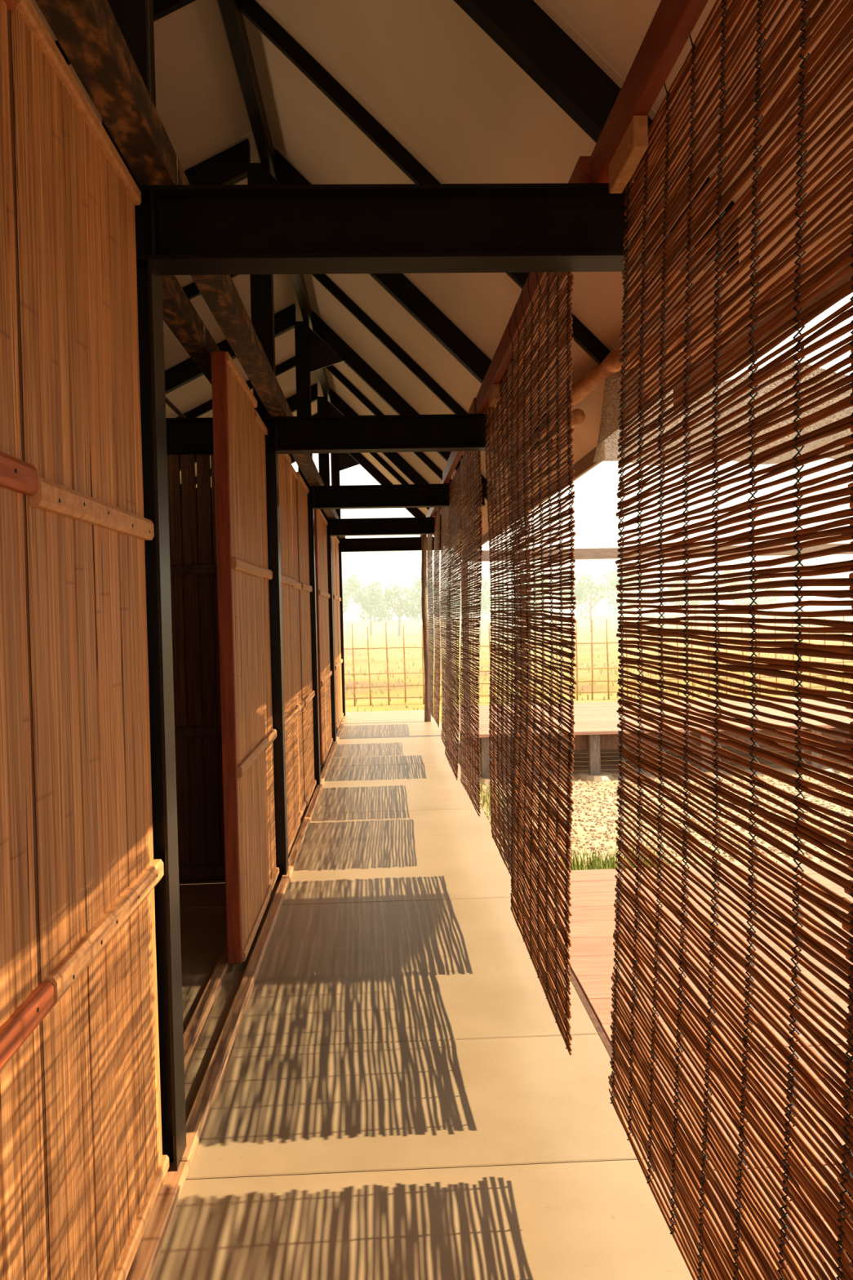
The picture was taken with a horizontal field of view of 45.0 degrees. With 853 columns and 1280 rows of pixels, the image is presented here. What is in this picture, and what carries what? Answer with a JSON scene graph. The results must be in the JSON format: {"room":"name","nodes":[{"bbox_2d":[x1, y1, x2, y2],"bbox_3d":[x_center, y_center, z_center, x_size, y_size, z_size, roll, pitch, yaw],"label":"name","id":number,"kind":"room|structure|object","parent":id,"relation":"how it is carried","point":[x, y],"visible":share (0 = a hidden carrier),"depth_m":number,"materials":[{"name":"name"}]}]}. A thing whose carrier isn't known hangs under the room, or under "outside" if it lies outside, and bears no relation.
{"room":"covered veranda walkway","nodes":[
{"label":"covered veranda walkway","id":0,"kind":"room"},
{"bbox_2d":[150,710,704,1279],"bbox_3d":[-1.809,1.714,5.019,4.730,0.600,22.097,-1,1,-2],"label":"floor","id":1,"kind":"structure","parent":0,"point":[415,1105],"depth_m":3.31,"materials":[{"name":"concrete"}]},
{"bbox_2d":[125,1161,188,1279],"bbox_3d":[-0.605,1.467,1.231,0.052,0.032,3.140,-1,1,-2],"label":"door track","id":2,"kind":"object","parent":1,"relation":"on","point":[144,1263],"visible":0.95,"depth_m":2.51,"materials":[{"name":"brown wood"}]},
{"bbox_2d":[0,0,168,1279],"bbox_3d":[-0.701,0.145,1.767,0.076,2.580,1.891,-1,1,-2],"label":"panel","id":3,"kind":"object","parent":2,"relation":"on","point":[86,528],"depth_m":2.02,"materials":[{"name":"brown wood"}]},
{"bbox_2d":[136,258,186,1171],"bbox_3d":[-0.754,0.227,2.777,0.127,2.440,0.132,-1,1,-2],"label":"steel post","id":4,"kind":"object","parent":1,"relation":"on","point":[149,283],"visible":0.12,"depth_m":2.77,"materials":[{"name":"black metal"}]},
{"bbox_2d":[134,182,719,275],"bbox_3d":[-1.331,-1.075,2.720,4.220,0.190,0.130,-1,1,-2],"label":"tie beam","id":5,"kind":"structure","parent":4,"relation":"on","point":[191,229],"depth_m":2.76,"materials":[{"name":"black wood"}]},
{"bbox_2d":[102,0,155,185],"bbox_3d":[-0.649,-1.895,2.730,0.420,1.420,0.110,-1,1,-2],"label":"post","id":6,"kind":"object","parent":5,"relation":"on","point":[134,18],"visible":0.19,"depth_m":2.68,"materials":[{"name":"black wood"}]},
{"bbox_2d":[161,275,220,384],"bbox_3d":[-0.968,-1.265,4.298,0.088,0.095,3.120,-1,1,-2],"label":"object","id":7,"kind":"structure","parent":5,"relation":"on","point":[180,314],"depth_m":4.03,"materials":[{"name":"brown wood"}]},
{"bbox_2d":[177,160,287,416],"bbox_3d":[-0.772,-1.270,4.306,0.090,0.095,3.120,-1,1,-2],"label":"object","id":8,"kind":"structure","parent":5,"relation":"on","point":[220,293],"depth_m":4.14,"materials":[{"name":"brown wood"}]},
{"bbox_2d":[475,155,591,413],"bbox_3d":[0.371,-1.304,4.372,0.040,0.110,3.125,-1,1,-2],"label":"blind rail","id":9,"kind":"object","parent":5,"relation":"on","point":[581,173],"visible":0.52,"depth_m":4.27,"materials":[{"name":"red wood"}]},
{"bbox_2d":[488,383,499,406],"bbox_3d":[0.339,-1.231,5.191,0.034,0.075,0.200,-1,1,-2],"label":"cleat","id":10,"kind":"object","parent":9,"relation":"attached to","point":[494,393],"visible":1,"depth_m":5.09,"materials":[{"name":"brown wood"}]},
{"bbox_2d":[484,351,532,911],"bbox_3d":[0.395,-0.105,5.076,0.044,2.553,1.648,-1,1,-3],"label":"blind","id":11,"kind":"object","parent":9,"relation":"hanging from","point":[496,820],"visible":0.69,"depth_m":5.23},
{"bbox_2d":[508,271,577,1055],"bbox_3d":[0.388,-0.061,3.645,0.071,2.509,1.383,-1,1,-2],"label":"blind","id":12,"kind":"object","parent":9,"relation":"hanging from","point":[546,959],"visible":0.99,"depth_m":3.48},
{"bbox_2d":[453,0,738,276],"bbox_3d":[0.066,-1.880,2.841,1.562,1.731,0.075,-1,1,-2],"label":"rafter","id":13,"kind":"object","parent":5,"relation":"attached to","point":[522,28],"visible":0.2,"depth_m":2.83,"materials":[{"name":"black wood"}]},
{"bbox_2d":[166,453,225,880],"bbox_3d":[-2.195,0.184,5.842,2.460,2.434,0.052,-1,1,-2],"label":"wall","id":14,"kind":"structure","parent":1,"relation":"on","point":[192,521],"depth_m":5.88,"materials":[{"name":"brown wood"}]},
{"bbox_2d":[183,942,230,1067],"bbox_3d":[-0.871,1.396,4.364,0.053,0.028,2.985,-1,1,-2],"label":"door track","id":15,"kind":"object","parent":1,"relation":"on","point":[195,1024],"visible":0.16,"depth_m":3.93,"materials":[{"name":"brown wood"}]},
{"bbox_2d":[210,351,279,964],"bbox_3d":[-0.864,0.065,5.087,0.081,2.580,1.512,-1,1,-2],"label":"door","id":16,"kind":"structure","parent":15,"relation":"on","point":[243,744],"depth_m":4.62,"materials":[{"name":"red wood"}]},
{"bbox_2d":[182,872,291,1167],"bbox_3d":[-0.736,1.391,4.367,0.055,0.032,3.120,-1,1,-2],"label":"door track","id":17,"kind":"object","parent":1,"relation":"on","point":[197,1115],"visible":0.84,"depth_m":3.65,"materials":[{"name":"brown wood"}]},
{"bbox_2d":[265,450,288,880],"bbox_3d":[-0.888,0.151,5.903,0.127,2.440,0.132,-1,1,-2],"label":"steel post","id":18,"kind":"object","parent":1,"relation":"on","point":[271,458],"visible":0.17,"depth_m":5.89,"materials":[{"name":"black metal"}]},
{"bbox_2d":[165,413,540,455],"bbox_3d":[-1.465,-1.151,5.847,4.220,0.190,0.130,-1,1,-2],"label":"tie beam","id":19,"kind":"structure","parent":18,"relation":"on","point":[444,432],"depth_m":5.88,"materials":[{"name":"black wood"}]},
{"bbox_2d":[247,162,280,417],"bbox_3d":[-0.783,-1.971,5.856,0.420,1.420,0.110,-1,1,-2],"label":"post","id":20,"kind":"object","parent":19,"relation":"on","point":[262,306],"visible":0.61,"depth_m":5.80,"materials":[{"name":"black wood"}]},
{"bbox_2d":[286,402,319,485],"bbox_3d":[-0.905,-1.345,7.428,0.090,0.095,3.110,-1,1,-2],"label":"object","id":21,"kind":"structure","parent":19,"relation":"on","point":[305,463],"depth_m":7.89,"materials":[{"name":"brown wood"}]},
{"bbox_2d":[442,397,475,484],"bbox_3d":[0.228,-1.379,7.493,0.040,0.110,3.115,-1,1,-2],"label":"blind rail","id":22,"kind":"object","parent":19,"relation":"on","point":[454,458],"visible":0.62,"depth_m":7.89,"materials":[{"name":"red wood"}]},
{"bbox_2d":[444,458,463,780],"bbox_3d":[0.213,-0.204,8.310,0.105,2.452,1.490,-1,1,-2],"label":"blind","id":23,"kind":"object","parent":22,"relation":"hanging from","point":[456,494],"visible":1,"depth_m":8.19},
{"bbox_2d":[459,450,483,817],"bbox_3d":[0.284,-0.168,6.827,0.069,2.450,1.460,-1,1,-2],"label":"blind","id":24,"kind":"object","parent":22,"relation":"hanging from","point":[466,475],"visible":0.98,"depth_m":6.72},
{"bbox_2d":[287,783,323,874],"bbox_3d":[-0.870,1.315,7.489,0.054,0.032,3.110,-1,1,-2],"label":"door track","id":25,"kind":"object","parent":1,"relation":"on","point":[294,854],"visible":0.82,"depth_m":7.11,"materials":[{"name":"brown wood"}]},
{"bbox_2d":[278,453,316,854],"bbox_3d":[-0.957,0.010,7.467,0.081,2.574,2.976,-1,1,-2],"label":"door","id":26,"kind":"structure","parent":25,"relation":"on","point":[287,581],"depth_m":7.49,"materials":[{"name":"brown wood"}]},
{"bbox_2d":[307,507,320,788],"bbox_3d":[-1.021,0.075,9.019,0.127,2.440,0.132,-1,1,-2],"label":"steel post","id":27,"kind":"object","parent":1,"relation":"on","point":[310,511],"visible":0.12,"depth_m":9.01,"materials":[{"name":"black metal"}]},
{"bbox_2d":[180,483,485,509],"bbox_3d":[-1.598,-1.226,8.963,4.220,0.190,0.130,-1,1,-2],"label":"tie beam","id":28,"kind":"structure","parent":27,"relation":"on","point":[398,495],"depth_m":9.00,"materials":[{"name":"black wood"}]},
{"bbox_2d":[164,395,186,417],"bbox_3d":[-1.434,-1.294,7.166,0.024,0.028,8.500,-1,1,-2],"label":"pole","id":29,"kind":"object","parent":28,"relation":"on","point":[168,402],"visible":0.07,"depth_m":5.58,"materials":[{"name":"brown wood"}]},
{"bbox_2d":[294,320,344,485],"bbox_3d":[-0.917,-2.047,8.972,0.420,1.420,0.110,-1,1,-2],"label":"post","id":30,"kind":"object","parent":28,"relation":"on","point":[313,353],"visible":0.74,"depth_m":8.91,"materials":[{"name":"black wood"}]},
{"bbox_2d":[320,476,336,519],"bbox_3d":[-1.038,-1.421,10.519,0.090,0.095,3.060,-1,1,-2],"label":"log","id":31,"kind":"object","parent":28,"relation":"on","point":[331,513],"visible":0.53,"depth_m":11.39,"materials":[{"name":"brown wood"}]},
{"bbox_2d":[429,480,449,516],"bbox_3d":[0.120,-1.455,10.585,0.040,0.110,3.065,-1,1,-2],"label":"blind rail","id":32,"kind":"object","parent":28,"relation":"on","point":[433,510],"visible":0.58,"depth_m":11.47,"materials":[{"name":"red wood"}]},
{"bbox_2d":[433,506,440,727],"bbox_3d":[0.112,-0.307,11.522,0.079,2.462,1.141,-1,1,-2],"label":"blind","id":33,"kind":"object","parent":32,"relation":"hanging from","point":[436,709],"visible":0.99,"depth_m":11.43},
{"bbox_2d":[440,506,452,758],"bbox_3d":[0.188,-0.213,10.170,0.070,2.585,1.586,-1,1,-2],"label":"blind","id":34,"kind":"object","parent":32,"relation":"hanging from","point":[445,513],"visible":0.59,"depth_m":10.36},
{"bbox_2d":[320,741,337,784],"bbox_3d":[-1.004,1.240,10.580,0.053,0.032,3.060,-1,1,-2],"label":"door track","id":35,"kind":"object","parent":1,"relation":"on","point":[323,774],"visible":0.78,"depth_m":10.37,"materials":[{"name":"brown wood"}]},
{"bbox_2d":[314,509,333,764],"bbox_3d":[-1.113,-0.072,11.065,0.081,2.564,1.902,-1,1,-2],"label":"door","id":36,"kind":"structure","parent":35,"relation":"on","point":[324,672],"depth_m":10.70,"materials":[{"name":"red wood"}]},
{"bbox_2d":[326,535,336,744],"bbox_3d":[-1.153,0.001,12.085,0.127,2.440,0.132,-1,1,-2],"label":"steel post","id":37,"kind":"object","parent":1,"relation":"on","point":[329,537],"visible":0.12,"depth_m":12.07,"materials":[{"name":"black metal"}]},
{"bbox_2d":[325,516,458,536],"bbox_3d":[-1.729,-1.301,12.029,4.220,0.190,0.130,-1,1,-2],"label":"tie beam","id":38,"kind":"structure","parent":37,"relation":"on","point":[385,526],"depth_m":12.07,"materials":[{"name":"black wood"}]},
{"bbox_2d":[316,396,342,519],"bbox_3d":[-1.048,-2.121,12.038,0.420,1.420,0.110,-1,1,-2],"label":"post","id":39,"kind":"object","parent":38,"relation":"on","point":[325,407],"visible":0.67,"depth_m":11.98,"materials":[{"name":"black wood"}]},
{"bbox_2d":[336,512,345,538],"bbox_3d":[-1.169,-1.495,13.590,0.090,0.095,3.070,-1,1,-2],"label":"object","id":40,"kind":"structure","parent":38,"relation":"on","point":[337,517],"depth_m":14.72,"materials":[{"name":"brown wood"}]},
{"bbox_2d":[420,509,429,537],"bbox_3d":[-0.011,-1.530,13.656,0.040,0.110,3.075,-1,1,-2],"label":"blind rail","id":41,"kind":"object","parent":38,"relation":"on","point":[428,513],"visible":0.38,"depth_m":12.47,"materials":[{"name":"red wood"}]},
{"bbox_2d":[426,533,434,717],"bbox_3d":[0.047,-0.318,13.412,0.065,2.532,1.432,-1,1,-2],"label":"blind","id":42,"kind":"object","parent":41,"relation":"hanging from","point":[429,537],"visible":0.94,"depth_m":13.30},
{"bbox_2d":[336,715,346,741],"bbox_3d":[-1.135,1.166,13.651,0.053,0.032,3.070,-1,1,-2],"label":"door track","id":43,"kind":"object","parent":1,"relation":"on","point":[344,719],"visible":0.84,"depth_m":13.54,"materials":[{"name":"brown wood"}]},
{"bbox_2d":[338,551,345,715],"bbox_3d":[-1.284,-0.074,15.162,0.127,2.440,0.132,-1,1,-2],"label":"steel post","id":44,"kind":"object","parent":1,"relation":"on","point":[340,553],"visible":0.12,"depth_m":15.15,"materials":[{"name":"black metal"}]},
{"bbox_2d":[337,536,442,551],"bbox_3d":[-1.861,-1.375,15.105,4.220,0.190,0.130,-1,1,-2],"label":"tie beam","id":45,"kind":"structure","parent":44,"relation":"on","point":[395,544],"depth_m":15.15,"materials":[{"name":"black wood"}]},
{"bbox_2d":[330,453,359,538],"bbox_3d":[-1.179,-2.196,15.115,0.420,1.420,0.110,-1,1,-2],"label":"post","id":46,"kind":"object","parent":45,"relation":"on","point":[339,461],"visible":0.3,"depth_m":15.06,"materials":[{"name":"black wood"}]},
{"bbox_2d":[421,534,431,721],"bbox_3d":[-0.008,-0.176,14.367,0.107,2.634,0.100,-1,1,-2],"label":"pole","id":47,"kind":"object","parent":1,"relation":"on","point":[424,565],"visible":0.76,"depth_m":14.33,"materials":[{"name":"brown wood"}]},
{"bbox_3d":[-1.269,1.171,13.648,0.053,0.028,2.935,-1,1,-2],"label":"door track","id":48,"kind":"object","parent":1,"relation":"on","visible":0},
{"bbox_2d":[331,536,343,729],"bbox_3d":[-1.241,-0.147,14.127,0.088,2.564,1.932,-1,1,-2],"label":"door","id":49,"kind":"structure","parent":48,"relation":"on","point":[333,538],"depth_m":14.02,"materials":[{"name":"red wood"}]},
{"bbox_2d":[31,0,852,553],"bbox_3d":[-1.897,-1.891,4.879,5.710,1.958,21.996,-1,1,-2],"label":"ceiling","id":50,"kind":"structure","parent":0,"point":[425,71],"depth_m":4.30,"materials":[{"name":"beige paint"}]},
{"bbox_2d":[54,0,195,65],"bbox_3d":[-2.800,-1.790,4.287,3.750,1.972,0.040,-1,1,-2],"label":"rafter","id":51,"kind":"object","parent":50,"relation":"attached to","point":[162,8],"visible":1,"depth_m":4.32,"materials":[{"name":"black wood"}]},
{"bbox_2d":[182,274,239,299],"bbox_3d":[-2.934,-1.866,7.408,3.750,1.972,0.040,-1,1,-2],"label":"rafter","id":52,"kind":"object","parent":50,"relation":"attached to","point":[191,290],"visible":0.02,"depth_m":7.43,"materials":[{"name":"black wood"}]},
{"bbox_2d":[183,138,250,184],"bbox_3d":[-2.866,-1.787,5.851,3.750,2.055,0.075,-1,1,-2],"label":"rafter","id":53,"kind":"object","parent":50,"relation":"attached to","point":[228,166],"visible":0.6,"depth_m":5.87,"materials":[{"name":"black wood"}]},
{"bbox_2d":[164,303,296,394],"bbox_3d":[-2.999,-1.862,8.967,3.750,2.055,0.075,-1,1,-2],"label":"rafter","id":54,"kind":"object","parent":50,"relation":"attached to","point":[176,376],"visible":0.33,"depth_m":8.96,"materials":[{"name":"black wood"}]},
{"bbox_2d":[176,355,295,417],"bbox_3d":[-3.066,-1.941,10.500,3.750,1.972,0.040,-1,1,-2],"label":"rafter","id":55,"kind":"object","parent":50,"relation":"attached to","point":[286,366],"visible":0.02,"depth_m":10.52,"materials":[{"name":"black wood"}]},
{"bbox_2d":[179,382,317,471],"bbox_3d":[-3.131,-1.937,12.034,3.750,2.055,0.075,-1,1,-2],"label":"rafter","id":56,"kind":"object","parent":50,"relation":"attached to","point":[291,401],"visible":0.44,"depth_m":12.05,"materials":[{"name":"black wood"}]},
{"bbox_2d":[180,413,317,488],"bbox_3d":[-3.197,-2.015,13.571,3.750,1.972,0.040,-1,1,-2],"label":"rafter","id":57,"kind":"object","parent":50,"relation":"attached to","point":[315,415],"visible":0.02,"depth_m":13.56,"materials":[{"name":"black wood"}]},
{"bbox_2d":[288,453,295,463],"bbox_3d":[-3.262,-2.011,15.110,3.750,2.055,0.075,-1,1,-2],"label":"rafter","id":58,"kind":"object","parent":50,"relation":"attached to","point":[293,460],"visible":0.02,"depth_m":15.11,"materials":[{"name":"black wood"}]},
{"bbox_2d":[329,387,466,529],"bbox_3d":[-0.332,-2.106,12.149,1.562,1.731,0.075,-1,1,-2],"label":"rafter","id":59,"kind":"object","parent":50,"relation":"attached to","point":[395,458],"visible":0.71,"depth_m":12.11,"materials":[{"name":"black wood"}]},
{"bbox_2d":[348,453,448,548],"bbox_3d":[-0.464,-2.180,15.226,1.562,1.731,0.075,-1,1,-2],"label":"rafter","id":60,"kind":"object","parent":50,"relation":"attached to","point":[367,465],"visible":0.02,"depth_m":15.17,"materials":[{"name":"black wood"}]},
{"bbox_2d":[325,364,477,512],"bbox_3d":[-0.268,-2.107,10.615,1.562,1.653,0.040,-1,1,-2],"label":"rafter","id":61,"kind":"object","parent":50,"relation":"attached to","point":[331,369],"visible":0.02,"depth_m":10.57,"materials":[{"name":"black wood"}]},
{"bbox_2d":[311,310,494,506],"bbox_3d":[-0.201,-2.031,9.083,1.562,1.731,0.075,-1,1,-2],"label":"rafter","id":62,"kind":"object","parent":50,"relation":"attached to","point":[326,334],"visible":0.71,"depth_m":9.03,"materials":[{"name":"black wood"}]},
{"bbox_2d":[311,274,511,466],"bbox_3d":[-0.135,-2.032,7.524,1.562,1.653,0.040,-1,1,-2],"label":"rafter","id":63,"kind":"object","parent":50,"relation":"attached to","point":[323,279],"visible":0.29,"depth_m":7.50,"materials":[{"name":"black wood"}]},
{"bbox_2d":[369,452,456,536],"bbox_3d":[-0.399,-2.182,13.687,1.562,1.653,0.040,-1,1,-2],"label":"rafter","id":64,"kind":"object","parent":50,"relation":"attached to","point":[375,455],"visible":0.43,"depth_m":13.66,"materials":[{"name":"black wood"}]},
{"bbox_2d":[275,149,552,449],"bbox_3d":[-0.068,-1.956,5.967,1.562,1.731,0.075,-1,1,-2],"label":"rafter","id":65,"kind":"object","parent":50,"relation":"attached to","point":[398,286],"visible":0.57,"depth_m":5.94,"materials":[{"name":"black wood"}]},
{"bbox_2d":[537,408,585,441],"bbox_3d":[0.698,-1.152,5.586,0.085,0.126,0.863,-1,1,-8],"label":"log","id":66,"kind":"object","parent":65,"relation":"attached to","point":[579,416],"visible":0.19,"depth_m":5.16,"materials":[{"name":"brown wood"}]},
{"bbox_2d":[236,0,610,364],"bbox_3d":[-0.002,-1.956,4.403,1.562,1.653,0.040,-1,1,-2],"label":"rafter","id":67,"kind":"object","parent":50,"relation":"attached to","point":[251,10],"visible":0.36,"depth_m":4.37,"materials":[{"name":"black wood"}]},
{"bbox_2d":[557,314,716,410],"bbox_3d":[0.800,-1.113,4.311,0.103,0.255,2.010,-1,1,-5],"label":"log","id":68,"kind":"object","parent":67,"relation":"attached to","point":[611,366],"visible":0.58,"depth_m":4.33,"materials":[{"name":"brown wood"}]},
{"bbox_2d":[459,444,604,559],"bbox_3d":[0.742,-1.164,10.791,0.023,0.110,10.350,-1,1,-2],"label":"fascia board","id":69,"kind":"object","parent":50,"relation":"attached to","point":[585,464],"visible":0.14,"depth_m":6.30,"materials":[{"name":"brown wood"}]},
{"bbox_2d":[592,362,852,466],"bbox_3d":[1.974,-1.083,4.999,2.498,0.289,1.369,-1,1,-2],"label":"shade net","id":70,"kind":"object","parent":50,"relation":"hanging from","point":[615,381],"visible":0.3,"depth_m":4.78,"materials":[{"name":"beige fabric"}]},
{"bbox_2d":[673,254,852,406],"bbox_3d":[1.240,-0.881,-0.869,0.023,0.110,10.200,-1,1,-2],"label":"fascia board","id":71,"kind":"object","parent":50,"relation":"attached to","point":[847,277],"visible":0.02,"depth_m":3.26,"materials":[{"name":"brown wood"}]},
{"bbox_2d":[343,613,852,721],"bbox_3d":[-9.354,-3.233,219.787,300.000,0.001,400.000,-1,1,-2],"label":"field","id":72,"kind":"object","parent":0,"point":[412,628],"visible":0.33,"depth_m":45.17,"materials":[{"name":"plant"}]},
{"bbox_2d":[342,573,361,614],"bbox_3d":[-9.014,-3.611,97.874,5.944,6.888,6.337,-1,1,-2],"label":"tree","id":73,"kind":"object","parent":72,"relation":"on","point":[344,600],"visible":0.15,"depth_m":96.24,"materials":[{"name":"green plant"}]},
{"bbox_2d":[351,605,353,623],"bbox_3d":[-6.157,-1.377,85.807,0.140,2.900,0.140,-1,1,-2],"label":"pole","id":74,"kind":"object","parent":72,"relation":"on","point":[352,606],"visible":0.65,"depth_m":85.75,"materials":[{"name":"white"}]},
{"bbox_2d":[358,602,360,640],"bbox_3d":[-5.561,-1.541,85.829,0.140,3.200,0.140,-1,1,-2],"label":"pole","id":75,"kind":"object","parent":72,"relation":"on","point":[358,602],"visible":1,"depth_m":85.79,"materials":[{"name":"white"}]},
{"bbox_2d":[364,610,367,640],"bbox_3d":[-5.054,-1.202,85.859,0.140,2.500,0.140,-1,1,-2],"label":"pole","id":76,"kind":"object","parent":72,"relation":"on","point":[365,611],"visible":1,"depth_m":85.81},
{"bbox_2d":[342,579,391,635],"bbox_3d":[-6.287,-3.377,106.983,5.431,5.837,5.909,-1,1,-2],"label":"tree","id":77,"kind":"object","parent":72,"relation":"on","point":[366,602],"visible":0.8,"depth_m":105.57,"materials":[{"name":"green plant"}]},
{"bbox_2d":[370,583,422,635],"bbox_3d":[-2.751,-2.987,101.293,5.512,5.201,5.109,-1,1,-2],"label":"tree","id":78,"kind":"object","parent":72,"relation":"on","point":[389,594],"visible":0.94,"depth_m":100.61,"materials":[{"name":"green plant"}]},
{"bbox_2d":[408,576,462,635],"bbox_3d":[0.895,-3.281,97.201,5.381,5.823,6.262,-1,1,-2],"label":"tree","id":79,"kind":"object","parent":72,"relation":"on","point":[415,597],"visible":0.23,"depth_m":96.57,"materials":[{"name":"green plant"}]},
{"bbox_2d":[438,573,502,619],"bbox_3d":[4.308,-3.835,104.029,6.740,6.436,6.536,-1,1,-2],"label":"tree","id":80,"kind":"object","parent":72,"relation":"on","point":[482,596],"visible":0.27,"depth_m":102.77,"materials":[{"name":"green plant"}]},
{"bbox_2d":[484,573,551,626],"bbox_3d":[8.532,-3.360,96.375,6.484,5.689,5.994,-1,1,-2],"label":"tree","id":81,"kind":"object","parent":72,"relation":"on","point":[509,597],"visible":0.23,"depth_m":96.08,"materials":[{"name":"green plant"}]},
{"bbox_2d":[517,572,576,626],"bbox_3d":[12.107,-3.932,104.816,5.992,6.260,5.606,-1,1,-2],"label":"tree","id":82,"kind":"object","parent":72,"relation":"on","point":[545,609],"visible":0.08,"depth_m":103.76,"materials":[{"name":"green plant"}]},
{"bbox_2d":[552,564,628,632],"bbox_3d":[15.717,-4.013,98.315,7.316,6.588,6.613,-1,1,-2],"label":"tree","id":83,"kind":"object","parent":72,"relation":"on","point":[582,586],"visible":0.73,"depth_m":98.59,"materials":[{"name":"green plant"}]},
{"bbox_2d":[343,614,852,706],"bbox_3d":[3.544,0.434,24.191,17.100,1.959,0.124,-1,1,-2],"label":"bamboo fence","id":84,"kind":"object","parent":72,"relation":"on","point":[591,642],"visible":0.34,"depth_m":24.14,"materials":[{"name":"wood"}]},
{"bbox_2d":[592,563,659,625],"bbox_3d":[20.409,-4.494,105.492,6.707,6.977,6.144,-1,1,-2],"label":"tree","id":85,"kind":"object","parent":72,"relation":"on","point":[617,592],"visible":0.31,"depth_m":105.29,"materials":[{"name":"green plant"}]},
{"bbox_2d":[666,569,734,629],"bbox_3d":[25.622,-3.868,97.936,6.684,5.876,6.223,-1,1,-2],"label":"tree","id":86,"kind":"object","parent":72,"relation":"on","point":[670,588],"visible":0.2,"depth_m":97.22,"materials":[{"name":"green plant"}]},
{"bbox_2d":[721,567,782,623],"bbox_3d":[31.744,-4.227,101.118,6.605,6.169,5.930,-1,1,-2],"label":"tree","id":87,"kind":"object","parent":72,"relation":"on","point":[748,599],"visible":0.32,"depth_m":100.47,"materials":[{"name":"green plant"}]},
{"bbox_2d":[439,721,852,870],"bbox_3d":[0.260,2.220,-4.941,120.000,0.001,50.000,-1,1,-2],"label":"ground","id":88,"kind":"structure","parent":0,"point":[610,758],"depth_m":11.77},
{"bbox_2d":[472,777,677,870],"bbox_3d":[2.096,1.716,9.270,3.328,0.230,5.821,-1,1,-2],"label":"grass","id":89,"kind":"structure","parent":88,"relation":"on","point":[593,864],"depth_m":8.21,"materials":[{"name":"green plant"}]},
{"bbox_2d":[444,697,852,784],"bbox_3d":[3.567,1.349,14.777,6.409,0.602,4.177,-1,1,-2],"label":"platform","id":90,"kind":"object","parent":88,"relation":"on","point":[596,729],"visible":0.33,"depth_m":13.07,"materials":[{"name":"wood"}]},
{"bbox_2d":[460,542,852,734],"bbox_3d":[3.452,-0.033,12.832,6.020,2.262,0.100,-1,1,-2],"label":"beam","id":91,"kind":"structure","parent":90,"relation":"on","point":[598,553],"depth_m":12.70,"materials":[{"name":"brown wood"}]},
{"bbox_2d":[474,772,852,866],"bbox_3d":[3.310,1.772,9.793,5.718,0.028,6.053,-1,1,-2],"label":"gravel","id":92,"kind":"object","parent":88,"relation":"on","point":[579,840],"visible":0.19,"depth_m":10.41,"materials":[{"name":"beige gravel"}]},
{"bbox_2d":[522,861,852,1279],"bbox_3d":[2.037,1.758,0.160,2.534,0.588,12.060,-1,1,-2],"label":"deck","id":93,"kind":"object","parent":88,"relation":"on","point":[593,923],"visible":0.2,"depth_m":4.41,"materials":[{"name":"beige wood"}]},
{"bbox_3d":[-0.515,-1.819,-0.417,0.420,1.420,0.110,-1,1,-2],"label":"post","id":94,"kind":"object","parent":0,"visible":0},
{"bbox_2d":[217,0,330,403],"bbox_3d":[-0.858,-2.713,4.853,0.070,0.113,21.900,-1,1,-2],"label":"ridge beam","id":95,"kind":"structure","parent":94,"relation":"on","point":[233,20],"depth_m":5.10,"materials":[{"name":"black paint"}]},
{"bbox_3d":[-0.620,0.303,-0.370,0.127,2.440,0.132,-1,1,-2],"label":"steel post","id":96,"kind":"object","parent":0,"visible":0},
{"bbox_3d":[-1.196,-0.999,-0.426,4.220,0.190,0.130,-1,1,-2],"label":"tie beam","id":97,"kind":"structure","parent":96,"relation":"on","visible":0},
{"bbox_2d":[35,0,178,185],"bbox_3d":[-0.638,-1.194,1.170,0.090,0.095,3.140,-1,1,-2],"label":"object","id":98,"kind":"structure","parent":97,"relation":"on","point":[88,32],"depth_m":2.20,"materials":[{"name":"brown wood"}]},
{"bbox_2d":[591,0,708,182],"bbox_3d":[0.656,-1.160,-1.595,0.040,0.110,8.815,-1,1,-2],"label":"blind rail","id":99,"kind":"object","parent":97,"relation":"on","point":[673,21],"visible":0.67,"depth_m":2.23,"materials":[{"name":"red wood"}]},
{"bbox_2d":[608,115,648,193],"bbox_3d":[0.485,-1.166,2.486,0.034,0.075,0.260,-1,1,-2],"label":"cleat","id":100,"kind":"object","parent":99,"relation":"attached to","point":[633,144],"visible":1,"depth_m":2.43,"materials":[{"name":"brown wood"}]},
{"bbox_2d":[608,0,852,1279],"bbox_3d":[0.530,-0.032,2.014,0.105,2.552,1.427,-1,1,-2],"label":"blind","id":101,"kind":"object","parent":99,"relation":"hanging from","point":[704,1233],"visible":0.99,"depth_m":1.80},
{"bbox_2d":[837,348,852,1267],"bbox_3d":[0.617,-0.013,0.739,0.102,2.529,1.424,-1,1,-2],"label":"blind","id":102,"kind":"object","parent":99,"relation":"hanging from","point":[851,575],"visible":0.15,"depth_m":1.43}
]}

